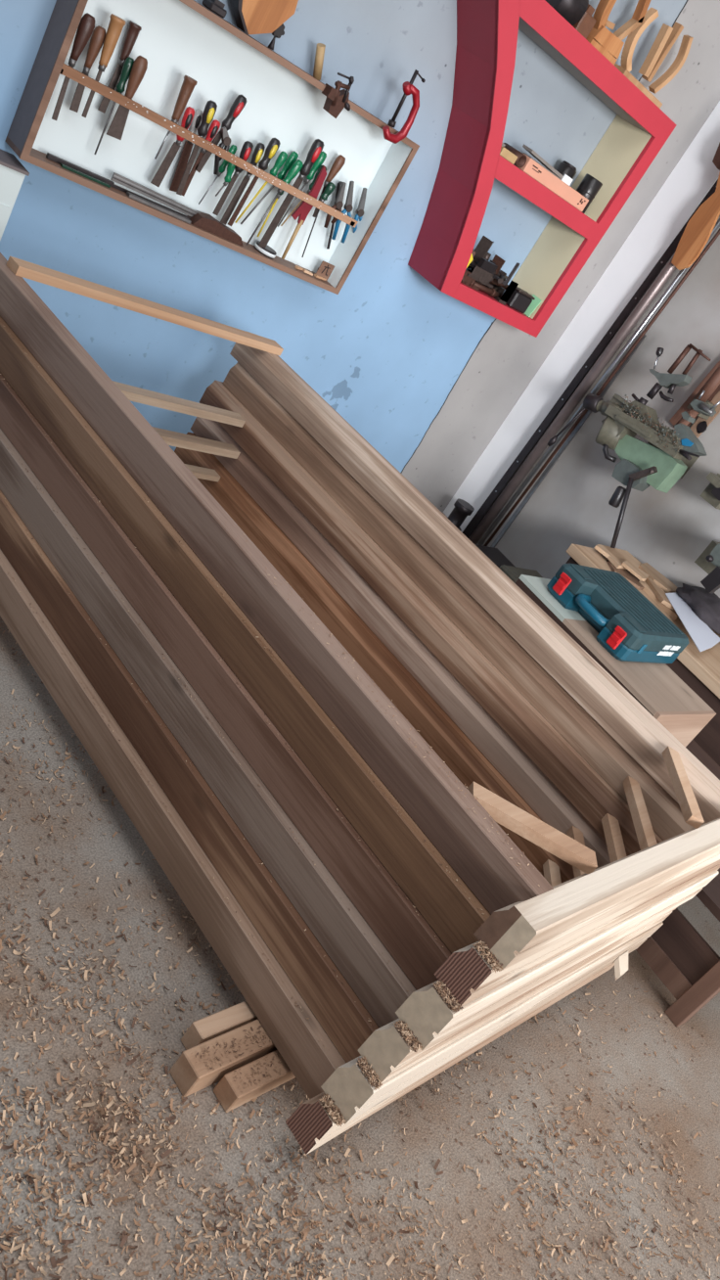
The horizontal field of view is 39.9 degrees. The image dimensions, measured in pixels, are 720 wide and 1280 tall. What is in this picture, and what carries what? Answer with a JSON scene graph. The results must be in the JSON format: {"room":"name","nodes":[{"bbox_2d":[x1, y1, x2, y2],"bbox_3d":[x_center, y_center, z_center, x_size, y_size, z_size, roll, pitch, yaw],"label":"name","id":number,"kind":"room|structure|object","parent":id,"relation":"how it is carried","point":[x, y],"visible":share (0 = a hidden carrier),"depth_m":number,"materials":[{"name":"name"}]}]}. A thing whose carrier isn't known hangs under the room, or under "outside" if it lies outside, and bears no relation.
{"room":"woodworking shop","nodes":[
{"label":"woodworking shop","id":0,"kind":"room"},
{"bbox_2d":[0,512,719,1279],"bbox_3d":[-0.052,1.345,0.857,6.300,0.100,6.392,4,39,-47],"label":"floor","id":1,"kind":"structure","parent":0,"point":[699,1077],"depth_m":1.74,"materials":[{"name":"concrete"}]},
{"bbox_2d":[181,1001,257,1049],"bbox_3d":[-0.160,0.653,1.769,0.370,0.051,0.033,-1,42,-51],"label":"support block","id":2,"kind":"object","parent":1,"relation":"on","point":[204,1029],"visible":0.32,"depth_m":1.65,"materials":[{"name":"brown wood"}]},
{"bbox_2d":[169,1018,277,1097],"bbox_3d":[-0.141,0.683,1.732,0.435,0.056,0.050,-1,42,-51],"label":"support block","id":3,"kind":"object","parent":1,"relation":"on","point":[190,1076],"visible":0.42,"depth_m":1.59,"materials":[{"name":"brown wood"}]},
{"bbox_2d":[213,1050,295,1112],"bbox_3d":[-0.102,0.723,1.720,0.357,0.046,0.043,-1,42,-51],"label":"support block","id":4,"kind":"object","parent":1,"relation":"on","point":[228,1092],"visible":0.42,"depth_m":1.60,"materials":[{"name":"brown wood"}]},
{"bbox_2d":[0,618,719,1279],"bbox_3d":[-0.146,0.584,1.943,2.013,0.018,2.469,4,39,-47],"label":"wood shavings","id":5,"kind":"object","parent":1,"relation":"on","point":[243,1247],"visible":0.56,"depth_m":1.52},
{"bbox_2d":[0,252,719,1154],"bbox_3d":[-0.175,-0.095,2.364,1.193,0.546,2.086,0,42,-51],"label":"stacked lumber","id":6,"kind":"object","parent":1,"relation":"on","point":[526,918],"depth_m":1.96,"materials":[{"name":"brown wood"}]},
{"bbox_2d":[0,325,540,1126],"bbox_3d":[-0.417,-0.016,1.960,0.315,0.535,1.895,4,39,-47],"label":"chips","id":7,"kind":"object","parent":6,"relation":"on","point":[332,1110],"visible":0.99,"depth_m":1.49,"materials":[{"name":"wood"}]},
{"bbox_2d":[447,498,474,530],"bbox_3d":[0.431,-0.543,4.447,0.100,0.160,0.100,4,39,-47],"label":"flange","id":8,"kind":"object","parent":1,"relation":"on","point":[463,509],"visible":0.63,"depth_m":4.41,"materials":[{"name":"metal"}]},
{"bbox_2d":[474,544,514,567],"bbox_3d":[0.547,-0.316,4.243,0.200,0.110,0.160,4,39,-47],"label":"block","id":9,"kind":"object","parent":1,"relation":"on","point":[494,554],"visible":0.16,"depth_m":4.22,"materials":[{"name":"metal"}]},
{"bbox_2d":[499,564,544,583],"bbox_3d":[0.681,-0.185,4.124,0.260,0.150,0.200,4,39,-47],"label":"block","id":10,"kind":"object","parent":1,"relation":"on","point":[514,572],"visible":0.2,"depth_m":4.07,"materials":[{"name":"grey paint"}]},
{"bbox_2d":[490,334,646,548],"bbox_3d":[0.845,-0.789,4.206,0.020,1.151,0.133,36,25,5],"label":"metal strip","id":11,"kind":"object","parent":1,"relation":"on","point":[580,424],"visible":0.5,"depth_m":4.21,"materials":[{"name":"metal"}]},
{"bbox_2d":[468,252,677,544],"bbox_3d":[1.166,-1.385,3.936,0.089,2.600,0.043,22,28,-25],"label":"pipe","id":12,"kind":"object","parent":1,"relation":"on","point":[669,268],"visible":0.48,"depth_m":4.13,"materials":[{"name":"metal"}]},
{"bbox_2d":[462,179,718,538],"bbox_3d":[1.070,-1.310,4.041,0.068,2.300,0.057,4,39,-47],"label":"channel","id":13,"kind":"object","parent":1,"relation":"on","point":[468,531],"visible":0.8,"depth_m":4.16,"materials":[{"name":"metal"}]},
{"bbox_2d":[477,218,719,545],"bbox_3d":[1.092,-1.203,3.997,0.089,2.200,0.020,18,30,-31],"label":"pipe","id":14,"kind":"object","parent":1,"relation":"on","point":[681,273],"visible":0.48,"depth_m":4.07,"materials":[{"name":"metal"}]},
{"bbox_2d":[483,228,719,546],"bbox_3d":[1.183,-1.295,3.915,0.096,2.500,0.014,14,32,-35],"label":"pipe","id":15,"kind":"object","parent":1,"relation":"on","point":[717,234],"visible":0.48,"depth_m":4.03,"materials":[{"name":"metal"}]},
{"bbox_2d":[614,951,628,980],"bbox_3d":[0.589,0.737,2.238,0.040,0.060,0.032,4,39,-47],"label":"wedge","id":16,"kind":"object","parent":1,"relation":"on","point":[621,963],"visible":1,"depth_m":2.23,"materials":[{"name":"brown wood"}]},
{"bbox_2d":[565,543,719,766],"bbox_3d":[1.363,0.474,3.423,0.493,0.450,1.980,4,39,-47],"label":"bench","id":17,"kind":"object","parent":1,"relation":"on","point":[700,670],"visible":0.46,"depth_m":3.36,"materials":[{"name":"brown wood"}]},
{"bbox_2d":[607,560,644,590],"bbox_3d":[0.993,-0.255,3.722,0.153,0.012,0.192,24,27,-21],"label":"board","id":18,"kind":"object","parent":17,"relation":"on","point":[626,573],"visible":0.65,"depth_m":3.68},
{"bbox_2d":[594,544,640,569],"bbox_3d":[1.004,-0.309,3.795,0.260,0.014,0.136,4,39,-47],"label":"board","id":19,"kind":"object","parent":18,"relation":"on","point":[617,557],"visible":0.87,"depth_m":3.76,"materials":[{"name":"brown wood"}]},
{"bbox_2d":[621,560,648,581],"bbox_3d":[1.032,-0.259,3.707,0.104,0.012,0.100,41,26,15],"label":"board","id":20,"kind":"object","parent":19,"relation":"on","point":[642,575],"visible":1,"depth_m":3.68,"materials":[{"name":"brown wood"}]},
{"bbox_2d":[639,562,678,593],"bbox_3d":[1.157,-0.242,3.855,0.154,0.016,0.186,4,39,-47],"label":"board","id":21,"kind":"object","parent":17,"relation":"on","point":[664,583],"visible":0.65,"depth_m":3.83,"materials":[{"name":"brown wood"}]},
{"bbox_2d":[639,580,678,620],"bbox_3d":[1.117,-0.156,3.686,0.120,0.020,0.245,4,39,-47],"label":"board","id":22,"kind":"object","parent":17,"relation":"on","point":[673,615],"visible":0.48,"depth_m":3.63,"materials":[{"name":"brown wood"}]},
{"bbox_2d":[645,577,675,610],"bbox_3d":[1.118,-0.168,3.664,0.074,0.014,0.188,23,27,-22],"label":"board","id":23,"kind":"object","parent":22,"relation":"on","point":[660,593],"visible":0.8,"depth_m":3.64,"materials":[{"name":"brown wood"}]},
{"bbox_2d":[665,592,719,651],"bbox_3d":[1.218,-0.045,3.547,0.203,0.002,0.520,27,26,-15],"label":"paper sheets","id":24,"kind":"object","parent":17,"relation":"on","point":[703,636],"visible":1,"depth_m":3.54,"materials":[{"name":"paper"}]},
{"bbox_2d":[676,583,719,634],"bbox_3d":[1.345,-0.114,3.730,0.276,0.075,0.350,4,39,-47],"label":"cloth","id":25,"kind":"object","parent":24,"relation":"on","point":[706,605],"visible":0.98,"depth_m":3.67,"materials":[{"name":"fabric"}]},
{"bbox_2d":[636,739,719,1027],"bbox_3d":[0.753,0.425,2.963,0.725,0.298,1.300,4,39,-47],"label":"stand","id":26,"kind":"object","parent":1,"relation":"on","point":[682,959],"visible":0.24,"depth_m":2.43,"materials":[{"name":"brown wood"}]},
{"bbox_2d":[515,574,716,747],"bbox_3d":[0.751,0.067,3.062,0.374,0.152,0.620,4,39,-47],"label":"workbench","id":27,"kind":"object","parent":26,"relation":"on","point":[657,687],"visible":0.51,"depth_m":2.93,"materials":[{"name":"wood"}]},
{"bbox_2d":[547,563,689,663],"bbox_3d":[0.800,-0.080,3.071,0.368,0.110,0.356,4,39,-47],"label":"tool case","id":28,"kind":"object","parent":27,"relation":"on","point":[630,627],"visible":1,"depth_m":3.00,"materials":[{"name":"teal plastic"}]},
{"bbox_2d":[656,645,681,656],"bbox_3d":[0.944,0.033,3.025,0.107,0.041,0.001,4,39,-47],"label":"print","id":29,"kind":"object","parent":28,"relation":"attached to","point":[663,651],"depth_m":3.02},
{"bbox_2d":[0,0,719,512],"bbox_3d":[-0.907,-1.932,1.851,6.300,3.100,0.100,4,39,-47],"label":"wall","id":30,"kind":"structure","parent":0,"point":[427,377],"depth_m":3.40,"materials":[{"name":"blue paint"}]},
{"bbox_2d":[0,148,29,240],"bbox_3d":[-1.214,-1.077,2.399,0.678,0.440,0.116,4,39,-47],"label":"upper cabinet","id":31,"kind":"object","parent":30,"relation":"attached to","point":[13,172],"visible":1,"depth_m":2.53,"materials":[{"name":"white paint"}]},
{"bbox_2d":[5,0,419,294],"bbox_3d":[-0.345,-1.443,2.815,1.148,0.590,0.111,4,39,-47],"label":"tool rack","id":32,"kind":"object","parent":30,"relation":"attached to","point":[177,38],"depth_m":2.76,"materials":[{"name":"white laminate"}]},
{"bbox_2d":[51,12,95,120],"bbox_3d":[-0.717,-1.417,2.455,0.037,0.257,0.030,4,39,-47],"label":"chisel","id":33,"kind":"object","parent":32,"relation":"hanging from","point":[86,25],"visible":0.98,"depth_m":2.42,"materials":[{"name":"wood"}]},
{"bbox_2d":[45,152,114,184],"bbox_3d":[-0.748,-1.259,2.655,0.197,0.012,0.012,4,39,-47],"label":"file","id":34,"kind":"object","parent":32,"relation":"on","point":[49,156],"visible":0.93,"depth_m":2.64,"materials":[{"name":"metal"}]},
{"bbox_2d":[60,163,110,187],"bbox_3d":[-0.732,-1.240,2.647,0.145,0.006,0.012,4,39,-47],"label":"scale","id":35,"kind":"object","parent":32,"relation":"on","point":[62,164],"visible":1,"depth_m":2.64,"materials":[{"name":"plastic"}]},
{"bbox_2d":[69,25,106,112],"bbox_3d":[-0.689,-1.436,2.494,0.036,0.208,0.027,4,39,-47],"label":"chisel","id":36,"kind":"object","parent":32,"relation":"hanging from","point":[99,33],"visible":1,"depth_m":2.47,"materials":[{"name":"wood"}]},
{"bbox_2d":[81,13,125,117],"bbox_3d":[-0.655,-1.439,2.490,0.041,0.247,0.032,4,39,-47],"label":"chisel","id":37,"kind":"object","parent":32,"relation":"hanging from","point":[115,25],"visible":1,"depth_m":2.46,"materials":[{"name":"wood"}]},
{"bbox_2d":[93,56,134,154],"bbox_3d":[-0.648,-1.393,2.589,0.028,0.254,0.019,4,39,-47],"label":"screwdriver","id":38,"kind":"object","parent":32,"relation":"hanging from","point":[127,66],"visible":0.84,"depth_m":2.56,"materials":[{"name":"green plastic"}]},
{"bbox_2d":[98,20,141,113],"bbox_3d":[-0.623,-1.471,2.550,0.036,0.227,0.029,4,39,-47],"label":"chisel","id":39,"kind":"object","parent":32,"relation":"hanging from","point":[133,29],"visible":0.99,"depth_m":2.53,"materials":[{"name":"wood"}]},
{"bbox_2d":[106,55,147,139],"bbox_3d":[-0.602,-1.410,2.579,0.046,0.209,0.030,4,39,-47],"label":"chisel","id":40,"kind":"object","parent":32,"relation":"hanging from","point":[140,65],"visible":0.81,"depth_m":2.56,"materials":[{"name":"wood"}]},
{"bbox_2d":[110,172,200,219],"bbox_3d":[-0.579,-1.256,2.823,0.297,0.037,0.010,4,39,-47],"label":"steel straightedge","id":41,"kind":"object","parent":32,"relation":"on","point":[115,177],"visible":0.84,"depth_m":2.80,"materials":[{"name":"metal"}]},
{"bbox_2d":[126,191,191,224],"bbox_3d":[-0.570,-1.227,2.815,0.211,0.008,0.020,4,39,-47],"label":"bar","id":42,"kind":"object","parent":32,"relation":"on","point":[132,196],"visible":1,"depth_m":2.81,"materials":[{"name":"metal"}]},
{"bbox_2d":[150,106,194,186],"bbox_3d":[-0.517,-1.366,2.750,0.040,0.228,0.023,4,39,-47],"label":"file","id":43,"kind":"object","parent":32,"relation":"hanging from","point":[189,114],"visible":0.8,"depth_m":2.76,"materials":[{"name":"red plastic"}]},
{"bbox_2d":[154,74,197,159],"bbox_3d":[-0.504,-1.408,2.679,0.039,0.226,0.032,4,39,-47],"label":"chisel","id":44,"kind":"object","parent":32,"relation":"hanging from","point":[189,83],"visible":0.93,"depth_m":2.65,"materials":[{"name":"wood"}]},
{"bbox_2d":[169,108,202,191],"bbox_3d":[-0.488,-1.377,2.798,0.055,0.230,0.022,4,39,-47],"label":"file","id":45,"kind":"object","parent":32,"relation":"hanging from","point":[196,122],"visible":0.73,"depth_m":2.80,"materials":[{"name":"white plastic"}]},
{"bbox_2d":[176,99,217,195],"bbox_3d":[-0.461,-1.371,2.765,0.045,0.263,0.027,4,39,-47],"label":"file","id":46,"kind":"object","parent":32,"relation":"hanging from","point":[209,110],"visible":0.94,"depth_m":2.74,"materials":[{"name":"black plastic"}]},
{"bbox_2d":[181,119,220,195],"bbox_3d":[-0.454,-1.365,2.813,0.028,0.224,0.022,4,39,-47],"label":"file","id":47,"kind":"object","parent":32,"relation":"hanging from","point":[213,128],"visible":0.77,"depth_m":2.80,"materials":[{"name":"red plastic"}]},
{"bbox_2d":[202,0,227,18],"bbox_3d":[-0.373,-1.634,2.553,0.050,0.030,0.050,4,39,-47],"label":"block","id":48,"kind":"object","parent":32,"relation":"on","point":[215,6],"visible":1,"depth_m":2.54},
{"bbox_2d":[186,210,243,246],"bbox_3d":[-0.428,-1.242,2.976,0.193,0.036,0.050,4,39,-47],"label":"plane","id":49,"kind":"object","parent":32,"relation":"on","point":[205,221],"visible":1,"depth_m":2.95,"materials":[{"name":"wood"}]},
{"bbox_2d":[198,144,237,204],"bbox_3d":[-0.415,-1.358,2.897,0.039,0.193,0.016,4,39,-47],"label":"screwdriver","id":50,"kind":"object","parent":32,"relation":"hanging from","point":[233,149],"visible":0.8,"depth_m":2.88,"materials":[{"name":"green plastic"}]},
{"bbox_2d":[194,94,246,172],"bbox_3d":[-0.393,-1.427,2.797,0.061,0.236,0.027,4,39,-47],"label":"file","id":51,"kind":"object","parent":32,"relation":"hanging from","point":[239,104],"visible":0.98,"depth_m":2.78,"materials":[{"name":"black plastic"}]},
{"bbox_2d":[213,126,230,175],"bbox_3d":[-0.397,-1.387,2.811,0.048,0.126,0.016,4,39,-47],"label":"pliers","id":52,"kind":"object","parent":32,"relation":"hanging from","point":[225,140],"visible":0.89,"depth_m":2.80,"materials":[{"name":"metal"}]},
{"bbox_2d":[215,162,235,196],"bbox_3d":[-0.389,-1.339,2.878,0.033,0.115,0.018,4,39,-47],"label":"screwdriver","id":53,"kind":"object","parent":32,"relation":"hanging from","point":[230,167],"visible":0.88,"depth_m":2.87,"materials":[{"name":"green plastic"}]},
{"bbox_2d":[212,140,253,215],"bbox_3d":[-0.370,-1.343,2.890,0.035,0.224,0.025,4,39,-47],"label":"file","id":54,"kind":"object","parent":32,"relation":"hanging from","point":[248,146],"visible":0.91,"depth_m":2.88,"materials":[{"name":"black plastic"}]},
{"bbox_2d":[220,142,265,225],"bbox_3d":[-0.346,-1.350,2.939,0.032,0.252,0.023,4,39,-47],"label":"file","id":55,"kind":"object","parent":32,"relation":"hanging from","point":[258,151],"visible":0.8,"depth_m":2.94,"materials":[{"name":"black plastic"}]},
{"bbox_2d":[228,137,280,226],"bbox_3d":[-0.313,-1.352,2.936,0.043,0.278,0.028,4,39,-47],"label":"file","id":56,"kind":"object","parent":32,"relation":"hanging from","point":[274,144],"visible":0.91,"depth_m":2.91,"materials":[{"name":"black plastic"}]},
{"bbox_2d":[234,151,287,223],"bbox_3d":[-0.296,-1.358,2.981,0.065,0.245,0.020,4,39,-47],"label":"screwdriver","id":57,"kind":"object","parent":32,"relation":"hanging from","point":[282,158],"visible":0.79,"depth_m":2.96,"materials":[{"name":"green plastic"}]},
{"bbox_2d":[229,0,298,34],"bbox_3d":[-0.262,-1.681,2.619,0.179,0.157,0.047,4,39,-47],"label":"plane","id":58,"kind":"object","parent":32,"relation":"on","point":[251,17],"visible":1,"depth_m":2.62,"materials":[{"name":"orange wood"}]},
{"bbox_2d":[254,240,276,258],"bbox_3d":[-0.299,-1.233,3.133,0.074,0.020,0.074,4,39,-47],"label":"tin","id":59,"kind":"object","parent":32,"relation":"on","point":[268,251],"visible":0.91,"depth_m":3.11,"materials":[{"name":"metal"}]},
{"bbox_2d":[240,151,298,224],"bbox_3d":[-0.276,-1.373,3.017,0.079,0.258,0.020,4,39,-47],"label":"screwdriver","id":60,"kind":"object","parent":32,"relation":"hanging from","point":[293,157],"visible":0.79,"depth_m":3.00,"materials":[{"name":"green plastic"}]},
{"bbox_2d":[256,182,290,236],"bbox_3d":[-0.263,-1.334,3.044,0.026,0.210,0.016,4,39,-47],"label":"screwdriver","id":61,"kind":"object","parent":32,"relation":"hanging from","point":[280,195],"visible":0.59,"depth_m":3.05,"materials":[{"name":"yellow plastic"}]},
{"bbox_2d":[246,159,303,245],"bbox_3d":[-0.260,-1.328,3.020,0.055,0.290,0.022,4,39,-47],"label":"screwdriver","id":62,"kind":"object","parent":32,"relation":"on","point":[297,164],"visible":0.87,"depth_m":2.98,"materials":[{"name":"green plastic"}]},
{"bbox_2d":[258,138,324,247],"bbox_3d":[-0.210,-1.358,3.029,0.051,0.356,0.031,4,39,-47],"label":"file","id":63,"kind":"object","parent":32,"relation":"hanging from","point":[316,149],"visible":1,"depth_m":3.01,"materials":[{"name":"black metal"}]},
{"bbox_2d":[277,151,326,227],"bbox_3d":[-0.180,-1.398,3.082,0.045,0.257,0.020,4,39,-47],"label":"screwdriver","id":64,"kind":"object","parent":32,"relation":"hanging from","point":[323,155],"visible":0.88,"depth_m":3.05,"materials":[{"name":"green plastic"}]},
{"bbox_2d":[280,164,326,226],"bbox_3d":[-0.174,-1.377,3.079,0.059,0.216,0.019,4,39,-47],"label":"screwdriver","id":65,"kind":"object","parent":32,"relation":"hanging from","point":[321,166],"visible":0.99,"depth_m":3.06,"materials":[{"name":"green plastic"}]},
{"bbox_2d":[281,165,326,259],"bbox_3d":[-0.183,-1.336,3.095,0.053,0.303,0.014,4,39,-47],"label":"cutter","id":66,"kind":"object","parent":32,"relation":"on","point":[303,209],"visible":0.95,"depth_m":3.08,"materials":[{"name":"red plastic"}]},
{"bbox_2d":[301,182,335,257],"bbox_3d":[-0.141,-1.330,3.136,0.049,0.243,0.021,4,39,-47],"label":"screwdriver","id":67,"kind":"object","parent":32,"relation":"hanging from","point":[331,186],"visible":0.91,"depth_m":3.09,"materials":[{"name":"green plastic"}]},
{"bbox_2d":[313,43,325,80],"bbox_3d":[-0.117,-1.643,2.816,0.025,0.090,0.066,44,27,21],"label":"wooden dowel","id":68,"kind":"object","parent":32,"relation":"on","point":[320,49],"visible":0.91,"depth_m":2.81,"materials":[{"name":"beige wood"}]},
{"bbox_2d":[316,260,334,280],"bbox_3d":[-0.116,-1.231,3.304,0.056,0.055,0.004,4,39,-47],"label":"wood block","id":69,"kind":"object","parent":32,"relation":"on","point":[325,270],"visible":1,"depth_m":3.30,"materials":[{"name":"brown wood"}]},
{"bbox_2d":[312,154,345,217],"bbox_3d":[-0.103,-1.418,3.099,0.036,0.199,0.026,4,39,-47],"label":"chisel","id":70,"kind":"object","parent":32,"relation":"hanging from","point":[339,162],"visible":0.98,"depth_m":3.07,"materials":[{"name":"wood"}]},
{"bbox_2d":[326,181,341,249],"bbox_3d":[-0.084,-1.373,3.207,0.095,0.205,0.018,4,39,-47],"label":"centre punch","id":71,"kind":"object","parent":32,"relation":"hanging from","point":[339,184],"visible":0.32,"depth_m":3.23,"materials":[{"name":"metal"}]},
{"bbox_2d":[323,182,346,228],"bbox_3d":[-0.072,-1.377,3.147,0.052,0.147,0.016,4,39,-47],"label":"pliers","id":72,"kind":"object","parent":32,"relation":"hanging from","point":[339,204],"visible":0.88,"depth_m":3.14,"materials":[{"name":"metal"}]},
{"bbox_2d":[321,72,354,118],"bbox_3d":[-0.058,-1.556,2.827,0.093,0.117,0.039,4,39,-47],"label":"vise","id":73,"kind":"object","parent":32,"relation":"attached to","point":[337,99],"visible":1,"depth_m":2.82,"materials":[{"name":"metal"}]},
{"bbox_2d":[331,181,354,243],"bbox_3d":[-0.042,-1.372,3.183,0.095,0.185,0.016,4,39,-47],"label":"pliers","id":74,"kind":"object","parent":32,"relation":"hanging from","point":[347,206],"visible":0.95,"depth_m":3.17,"materials":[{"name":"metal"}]},
{"bbox_2d":[352,187,366,232],"bbox_3d":[0.002,-1.382,3.248,0.095,0.179,0.016,4,39,-47],"label":"pliers","id":75,"kind":"object","parent":32,"relation":"hanging from","point":[359,211],"visible":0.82,"depth_m":3.22,"materials":[{"name":"metal"}]},
{"bbox_2d":[382,69,425,143],"bbox_3d":[0.137,-1.588,2.961,0.100,0.203,0.027,4,39,-47],"label":"g-clamp","id":76,"kind":"object","parent":32,"relation":"attached to","point":[408,88],"visible":1,"depth_m":2.96,"materials":[{"name":"metal"}]},
{"bbox_2d":[408,0,677,337],"bbox_3d":[0.481,-1.598,3.355,1.090,0.858,0.206,4,39,-47],"label":"wall shelf","id":77,"kind":"object","parent":30,"relation":"attached to","point":[487,30],"depth_m":3.34,"materials":[{"name":"red paint"}]},
{"bbox_2d":[466,266,499,297],"bbox_3d":[0.444,-1.299,3.580,0.230,0.074,0.063,-2,43,-51],"label":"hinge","id":78,"kind":"object","parent":77,"relation":"on","point":[491,292],"depth_m":3.55,"materials":[{"name":"metal"}]},
{"bbox_2d":[500,145,517,164],"bbox_3d":[0.463,-1.608,3.257,0.080,0.026,0.090,4,39,-47],"label":"wood offcut","id":79,"kind":"object","parent":77,"relation":"on","point":[506,154],"visible":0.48,"depth_m":3.23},
{"bbox_2d":[503,142,526,167],"bbox_3d":[0.508,-1.617,3.304,0.042,0.042,0.100,4,39,-47],"label":"tube","id":80,"kind":"object","parent":77,"relation":"on","point":[521,160],"visible":0.61,"depth_m":3.29,"materials":[{"name":"metal"}]},
{"bbox_2d":[505,286,535,313],"bbox_3d":[0.599,-1.291,3.754,0.104,0.070,0.057,4,39,-47],"label":"tin","id":81,"kind":"object","parent":77,"relation":"on","point":[521,299],"visible":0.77,"depth_m":3.73,"materials":[{"name":"metal"}]},
{"bbox_2d":[524,294,542,317],"bbox_3d":[0.657,-1.284,3.804,0.017,0.076,0.050,4,39,-47],"label":"card","id":82,"kind":"object","parent":77,"relation":"on","point":[535,302],"visible":0.79,"depth_m":3.80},
{"bbox_2d":[522,143,573,185],"bbox_3d":[0.638,-1.632,3.454,0.255,0.070,0.054,4,39,-47],"label":"folder","id":83,"kind":"object","parent":77,"relation":"on","point":[567,179],"visible":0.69,"depth_m":3.43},
{"bbox_2d":[516,153,589,211],"bbox_3d":[0.674,-1.587,3.449,0.380,0.045,0.046,4,39,-47],"label":"cardboard box","id":84,"kind":"object","parent":77,"relation":"on","point":[531,167],"visible":0.94,"depth_m":3.42,"materials":[{"name":"orange cardboard"}]},
{"bbox_2d":[556,160,576,179],"bbox_3d":[0.731,-1.673,3.592,0.068,0.108,0.068,4,39,-47],"label":"can","id":85,"kind":"object","parent":77,"relation":"on","point":[564,167],"visible":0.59,"depth_m":3.55,"materials":[{"name":"metal"}]},
{"bbox_2d":[546,0,589,25],"bbox_3d":[0.627,-1.970,3.046,0.110,0.110,0.110,4,39,-47],"label":"drum","id":86,"kind":"object","parent":77,"relation":"on","point":[572,11],"visible":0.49,"depth_m":3.03,"materials":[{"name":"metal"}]},
{"bbox_2d":[572,3,595,38],"bbox_3d":[0.701,-1.958,3.135,0.065,0.090,0.060,4,39,-47],"label":"block","id":87,"kind":"object","parent":77,"relation":"on","point":[586,23],"visible":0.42,"depth_m":3.11,"materials":[{"name":"brown wood"}]},
{"bbox_2d":[576,173,602,213],"bbox_3d":[0.820,-1.623,3.602,0.074,0.115,0.074,4,39,-47],"label":"can","id":88,"kind":"object","parent":77,"relation":"on","point":[589,187],"visible":0.81,"depth_m":3.57,"materials":[{"name":"metal"}]},
{"bbox_2d":[586,0,651,65],"bbox_3d":[0.837,-2.013,3.201,0.205,0.254,0.060,4,39,-47],"label":"stand","id":89,"kind":"object","parent":77,"relation":"on","point":[610,44],"visible":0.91,"depth_m":3.21,"materials":[{"name":"orange wood"}]},
{"bbox_2d":[614,7,693,108],"bbox_3d":[1.004,-1.997,3.387,0.301,0.240,0.060,4,39,-47],"label":"stand","id":90,"kind":"object","parent":77,"relation":"on","point":[667,35],"visible":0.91,"depth_m":3.38,"materials":[{"name":"brown wood"}]},
{"bbox_3d":[0.506,-1.341,3.759,0.158,0.035,0.081,4,39,-47],"label":"pliers","id":91,"kind":"object","parent":77,"relation":"on","visible":0},
{"bbox_2d":[492,254,505,283],"bbox_3d":[0.529,-1.384,3.722,0.044,0.087,0.145,42,26,17],"label":"iron bracket","id":92,"kind":"object","parent":91,"relation":"on","point":[497,259],"visible":0.24,"depth_m":3.65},
{"bbox_2d":[477,215,719,597],"bbox_3d":[2.896,0.315,2.414,0.100,3.100,6.292,4,39,-47],"label":"wall","id":93,"kind":"structure","parent":0,"point":[668,531],"depth_m":4.02,"materials":[{"name":"grey paint"}]},
{"bbox_2d":[443,100,719,532],"bbox_3d":[1.238,-1.700,3.990,0.030,3.100,0.197,4,39,-47],"label":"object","id":94,"kind":"structure","parent":93,"relation":"attached to","point":[695,174],"depth_m":4.15,"materials":[{"name":"white paint"}]},
{"bbox_2d":[548,343,710,548],"bbox_3d":[1.115,-0.779,3.836,0.340,0.739,0.564,4,39,-47],"label":"machine","id":95,"kind":"object","parent":93,"relation":"attached to","point":[668,454],"visible":1,"depth_m":3.72,"materials":[{"name":"green paint"}]},
{"bbox_2d":[669,360,719,426],"bbox_3d":[1.344,-0.968,3.835,0.012,0.364,0.096,4,39,-47],"label":"board","id":96,"kind":"object","parent":93,"relation":"attached to","point":[677,416],"visible":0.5,"depth_m":3.87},
{"bbox_2d":[673,365,719,427],"bbox_3d":[1.312,-0.904,3.719,0.100,0.314,0.229,39,26,10],"label":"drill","id":97,"kind":"object","parent":93,"relation":"attached to","point":[701,406],"visible":0.92,"depth_m":3.69,"materials":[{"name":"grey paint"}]},
{"bbox_2d":[690,390,719,437],"bbox_3d":[1.385,-0.923,3.790,0.013,0.352,0.062,4,39,-47],"label":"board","id":98,"kind":"object","parent":93,"relation":"attached to","point":[701,425],"visible":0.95,"depth_m":3.83,"materials":[{"name":"wood"}]},
{"bbox_2d":[694,540,719,593],"bbox_3d":[1.331,-0.268,3.540,0.434,0.164,0.202,4,39,-47],"label":"machine","id":99,"kind":"object","parent":93,"relation":"attached to","point":[708,560],"depth_m":3.39,"materials":[{"name":"grey paint"}]},
{"bbox_2d":[699,472,719,509],"bbox_3d":[1.365,-0.521,3.650,0.249,0.100,0.144,4,39,-47],"label":"machine","id":100,"kind":"object","parent":93,"relation":"attached to","point":[711,493],"visible":1,"depth_m":3.61,"materials":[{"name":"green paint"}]},
{"bbox_2d":[712,142,719,170],"bbox_3d":[1.430,-1.847,3.738,0.100,0.184,0.118,4,39,-47],"label":"wall bracket","id":101,"kind":"object","parent":93,"relation":"attached to","point":[716,160],"visible":1,"depth_m":3.74,"materials":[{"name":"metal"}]},
{"bbox_2d":[671,172,719,270],"bbox_3d":[1.337,-1.652,3.740,0.014,0.514,0.161,4,39,-47],"label":"board","id":102,"kind":"object","parent":101,"relation":"hanging from","point":[699,229],"visible":1,"depth_m":3.77,"materials":[{"name":"orange wood"}]},
{"bbox_3d":[0.430,-1.345,3.698,0.173,0.030,0.114,4,39,-47],"label":"bolt","id":103,"kind":"object","parent":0,"visible":0},
{"bbox_3d":[0.439,-1.354,3.624,0.162,0.044,0.118,4,39,-47],"label":"rusty hinge","id":104,"kind":"object","parent":103,"relation":"on","visible":0},
{"bbox_2d":[469,257,498,278],"bbox_3d":[0.448,-1.344,3.559,0.055,0.044,0.160,45,27,22],"label":"rusty hinge","id":105,"kind":"object","parent":104,"relation":"on","point":[482,263],"visible":0.75,"depth_m":3.52,"materials":[{"name":"metal"}]},
{"bbox_2d":[472,235,519,285],"bbox_3d":[0.497,-1.386,3.622,0.160,0.102,0.151,34,25,0],"label":"iron bracket","id":106,"kind":"object","parent":104,"relation":"on","point":[517,265],"depth_m":3.56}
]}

